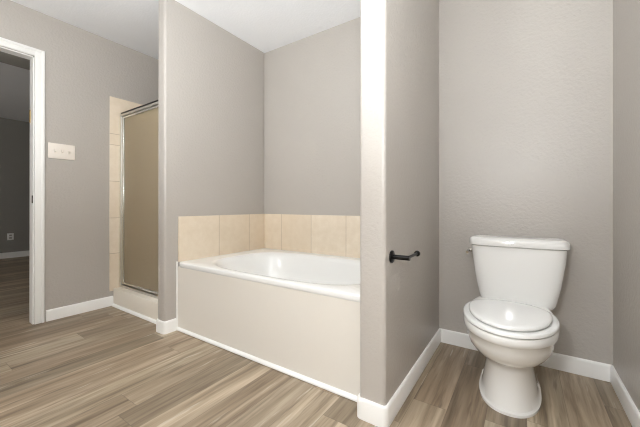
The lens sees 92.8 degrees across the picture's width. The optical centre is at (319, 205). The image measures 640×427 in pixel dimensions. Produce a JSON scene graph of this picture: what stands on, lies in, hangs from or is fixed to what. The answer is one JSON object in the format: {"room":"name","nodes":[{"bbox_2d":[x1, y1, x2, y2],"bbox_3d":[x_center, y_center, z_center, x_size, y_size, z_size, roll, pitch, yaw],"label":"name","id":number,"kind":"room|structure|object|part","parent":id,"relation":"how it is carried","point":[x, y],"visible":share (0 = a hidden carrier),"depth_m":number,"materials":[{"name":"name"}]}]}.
{"room":"bathroom","nodes":[
{"label":"bathroom","id":0,"kind":"room"},
{"bbox_2d":[0,117,29,252],"bbox_3d":[-6.223,-0.298,4.276,0.100,2.440,6.200,0,0,34],"label":"wall","id":1,"kind":"structure","parent":0,"point":[14,134],"depth_m":5.40,"materials":[{"name":"grey paint"}]},
{"bbox_2d":[7,233,13,239],"bbox_3d":[-5.440,0.552,5.353,0.007,0.120,0.084,0,0,34],"label":"wall outlet","id":2,"kind":"object","parent":1,"relation":"attached to","point":[10,236],"visible":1,"depth_m":5.35,"materials":[{"name":"white paint"}]},
{"bbox_2d":[0,251,28,258],"bbox_3d":[-6.178,0.872,4.243,0.013,0.100,5.800,0,0,34],"label":"baseboard","id":3,"kind":"structure","parent":1,"relation":"attached to","point":[19,253],"depth_m":5.38,"materials":[{"name":"white paint"}]},
{"bbox_2d":[0,51,29,69],"bbox_3d":[-2.747,-1.335,1.956,0.257,0.365,5.800,0,0,34],"label":"wall","id":4,"kind":"structure","parent":0,"point":[6,58],"depth_m":2.42,"materials":[{"name":"grey paint"}]},
{"bbox_2d":[0,0,158,321],"bbox_3d":[-2.408,-0.297,2.157,0.085,2.440,3.753,0,0,34],"label":"wall","id":5,"kind":"structure","parent":0,"point":[83,68],"depth_m":2.60,"materials":[{"name":"beige paint"}]},
{"bbox_2d":[0,37,44,323],"bbox_3d":[-2.485,-0.122,2.047,0.085,2.090,0.844,0,0,34],"label":"door frame","id":6,"kind":"structure","parent":5,"relation":"in","point":[2,49],"depth_m":2.37,"materials":[{"name":"white paint"}]},
{"bbox_2d":[48,142,74,159],"bbox_3d":[-2.115,-0.441,2.499,0.024,0.124,0.176,0,0,34],"label":"light switch","id":7,"kind":"object","parent":5,"relation":"attached to","point":[55,150],"visible":1,"depth_m":2.50,"materials":[{"name":"white plastic"}]},
{"bbox_2d":[46,296,112,321],"bbox_3d":[-2.628,0.878,1.741,0.012,0.088,2.580,0,0,34],"label":"baseboard","id":8,"kind":"structure","parent":5,"relation":"attached to","point":[65,311],"depth_m":2.59,"materials":[{"name":"white paint"}]},
{"bbox_2d":[109,96,141,290],"bbox_3d":[-1.661,-0.105,3.191,0.010,1.790,0.963,0,0,34],"label":"trim","id":9,"kind":"structure","parent":5,"relation":"attached to","point":[117,106],"depth_m":2.82,"materials":[{"name":"beige tile"}]},
{"bbox_2d":[0,0,359,121],"bbox_3d":[-2.878,-1.567,2.044,8.141,0.100,6.200,0,0,34],"label":"ceiling","id":10,"kind":"structure","parent":0,"point":[266,25],"depth_m":2.50,"materials":[{"name":"white paint"}]},
{"bbox_2d":[158,0,263,320],"bbox_3d":[-0.875,-0.295,2.637,0.098,2.440,1.013,0,0,34],"label":"wall","id":11,"kind":"structure","parent":0,"point":[211,80],"depth_m":2.45,"materials":[{"name":"beige paint"}]},
{"bbox_2d":[156,318,177,333],"bbox_3d":[-1.133,0.880,2.251,0.122,0.088,0.113,0,0,34],"label":"baseboard","id":12,"kind":"structure","parent":11,"relation":"attached to","point":[162,327],"depth_m":2.21,"materials":[{"name":"white paint"}]},
{"bbox_2d":[178,214,264,261],"bbox_3d":[-0.803,0.254,2.649,0.009,0.338,0.911,0,0,34],"label":"trim","id":13,"kind":"structure","parent":11,"relation":"attached to","point":[199,237],"depth_m":2.56,"materials":[{"name":"beige tile"}]},
{"bbox_2d":[0,256,631,426],"bbox_3d":[-2.881,0.973,2.042,8.141,0.100,6.200,0,0,34],"label":"floor","id":14,"kind":"structure","parent":0,"point":[110,366],"depth_m":1.54,"materials":[{"name":"brown wood"}]},
{"bbox_2d":[111,287,157,323],"bbox_3d":[-1.280,0.845,2.936,0.906,0.160,0.940,0,0,34],"label":"shower pan","id":15,"kind":"object","parent":14,"relation":"on","point":[145,307],"visible":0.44,"depth_m":2.58,"materials":[{"name":"white"}]},
{"bbox_3d":[-1.536,0.913,2.551,0.905,0.022,0.016,0,0,34],"label":"trim","id":16,"kind":"part","parent":15,"relation":"part of","materials":[{"name":"white paint"}]},
{"bbox_2d":[119,100,157,298],"bbox_3d":[-1.496,-0.049,2.621,0.896,1.626,0.042,0,0,34],"label":"shower door","id":17,"kind":"structure","parent":15,"relation":"on","point":[138,125],"depth_m":2.68,"materials":[{"name":"brown glass"}]},
{"bbox_3d":[-1.495,-0.840,2.622,0.836,0.020,0.040,0,0,34],"label":"header rail","id":18,"kind":"part","parent":17,"relation":"part of","materials":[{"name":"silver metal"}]},
{"bbox_3d":[-1.496,0.753,2.621,0.836,0.022,0.040,0,0,34],"label":"rail","id":19,"kind":"part","parent":17,"relation":"part of","materials":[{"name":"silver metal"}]},
{"bbox_2d":[176,248,359,401],"bbox_3d":[-0.171,0.672,2.213,1.543,0.507,0.931,0,0,34],"label":"bathtub","id":20,"kind":"object","parent":14,"relation":"on","point":[296,314],"visible":0.76,"depth_m":1.80,"materials":[{"name":"white plastic"}]},
{"bbox_3d":[-0.425,0.911,1.832,1.517,0.020,0.014,0,0,34],"label":"trim","id":21,"kind":"part","parent":20,"relation":"part of","materials":[{"name":"white paint"}]},
{"bbox_2d":[179,248,359,302],"bbox_3d":[-0.168,0.619,2.218,1.543,0.392,0.921,0,0,34],"label":"basin","id":22,"kind":"object","parent":20,"relation":"in","point":[263,275],"depth_m":2.15,"materials":[{"name":"white ceramic"}]},
{"bbox_2d":[463,234,569,418],"bbox_3d":[0.961,0.553,1.511,0.479,0.746,0.749,0,0,34],"label":"toilet","id":23,"kind":"object","parent":14,"relation":"on","point":[512,323],"visible":1,"depth_m":1.43,"materials":[{"name":"white ceramic"}]},
{"bbox_3d":[0.857,0.493,1.389,0.332,0.018,0.397,0,0,34],"label":"lid","id":24,"kind":"part","parent":23,"relation":"part of","materials":[{"name":"white plastic"}]},
{"bbox_3d":[0.867,0.516,1.406,0.382,0.018,0.470,0,0,34],"label":"seat","id":25,"kind":"part","parent":23,"relation":"part of","materials":[{"name":"white plastic"}]},
{"bbox_3d":[0.934,0.728,1.506,0.380,0.395,0.706,0,0,34],"label":"bowl","id":26,"kind":"part","parent":23,"relation":"part of","materials":[{"name":"white ceramic"}]},
{"bbox_3d":[1.113,0.393,1.726,0.444,0.334,0.212,0,0,34],"label":"tank","id":27,"kind":"part","parent":23,"relation":"part of","materials":[{"name":"white ceramic"}]},
{"bbox_3d":[1.112,0.204,1.725,0.466,0.047,0.227,0,0,34],"label":"tank lid","id":28,"kind":"part","parent":23,"relation":"part of","materials":[{"name":"white ceramic"}]},
{"bbox_2d":[360,0,438,405],"bbox_3d":[0.494,-0.295,1.708,0.122,2.440,0.979,0,0,34],"label":"wall partition","id":29,"kind":"structure","parent":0,"point":[399,39],"depth_m":1.38,"materials":[{"name":"beige paint"}]},
{"bbox_2d":[357,328,440,426],"bbox_3d":[0.489,0.881,1.702,0.146,0.088,0.989,0,0,34],"label":"baseboard","id":30,"kind":"structure","parent":29,"relation":"attached to","point":[376,414],"depth_m":1.34,"materials":[{"name":"white paint"}]},
{"bbox_2d":[389,250,419,262],"bbox_3d":[0.382,0.223,1.356,0.082,0.054,0.190,0,0,34],"label":"toilet paper holder","id":31,"kind":"object","parent":29,"relation":"attached to","point":[392,256],"visible":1,"depth_m":1.30,"materials":[{"name":"black metal"}]},
{"bbox_3d":[0.346,0.223,1.298,0.073,0.021,0.021,0,0,34],"label":"post","id":32,"kind":"part","parent":31,"relation":"part of","materials":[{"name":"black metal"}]},
{"bbox_2d":[264,0,612,364],"bbox_3d":[0.153,-0.294,2.613,3.669,2.440,0.151,0,0,34],"label":"wall","id":33,"kind":"structure","parent":0,"point":[526,86],"depth_m":1.89,"materials":[{"name":"beige paint"}]},
{"bbox_2d":[264,214,359,257],"bbox_3d":[0.090,0.254,2.595,1.535,0.338,0.009,0,0,34],"label":"trim","id":34,"kind":"structure","parent":33,"relation":"attached to","point":[337,235],"depth_m":2.68,"materials":[{"name":"beige tile"}]},
{"bbox_2d":[440,328,610,381],"bbox_3d":[1.172,0.882,1.833,0.868,0.088,0.012,0,0,34],"label":"baseboard","id":35,"kind":"structure","parent":33,"relation":"attached to","point":[575,365],"depth_m":1.69,"materials":[{"name":"white paint"}]},
{"bbox_2d":[613,0,639,411],"bbox_3d":[0.587,-0.296,0.067,0.120,2.440,3.602,0,0,34],"label":"wall","id":36,"kind":"structure","parent":0,"point":[626,13],"depth_m":1.38,"materials":[{"name":"beige paint"}]},
{"bbox_2d":[610,365,639,426],"bbox_3d":[0.564,0.880,0.152,0.012,0.088,3.482,0,0,34],"label":"baseboard","id":37,"kind":"structure","parent":36,"relation":"attached to","point":[633,414],"depth_m":1.37,"materials":[{"name":"white paint"}]}
]}

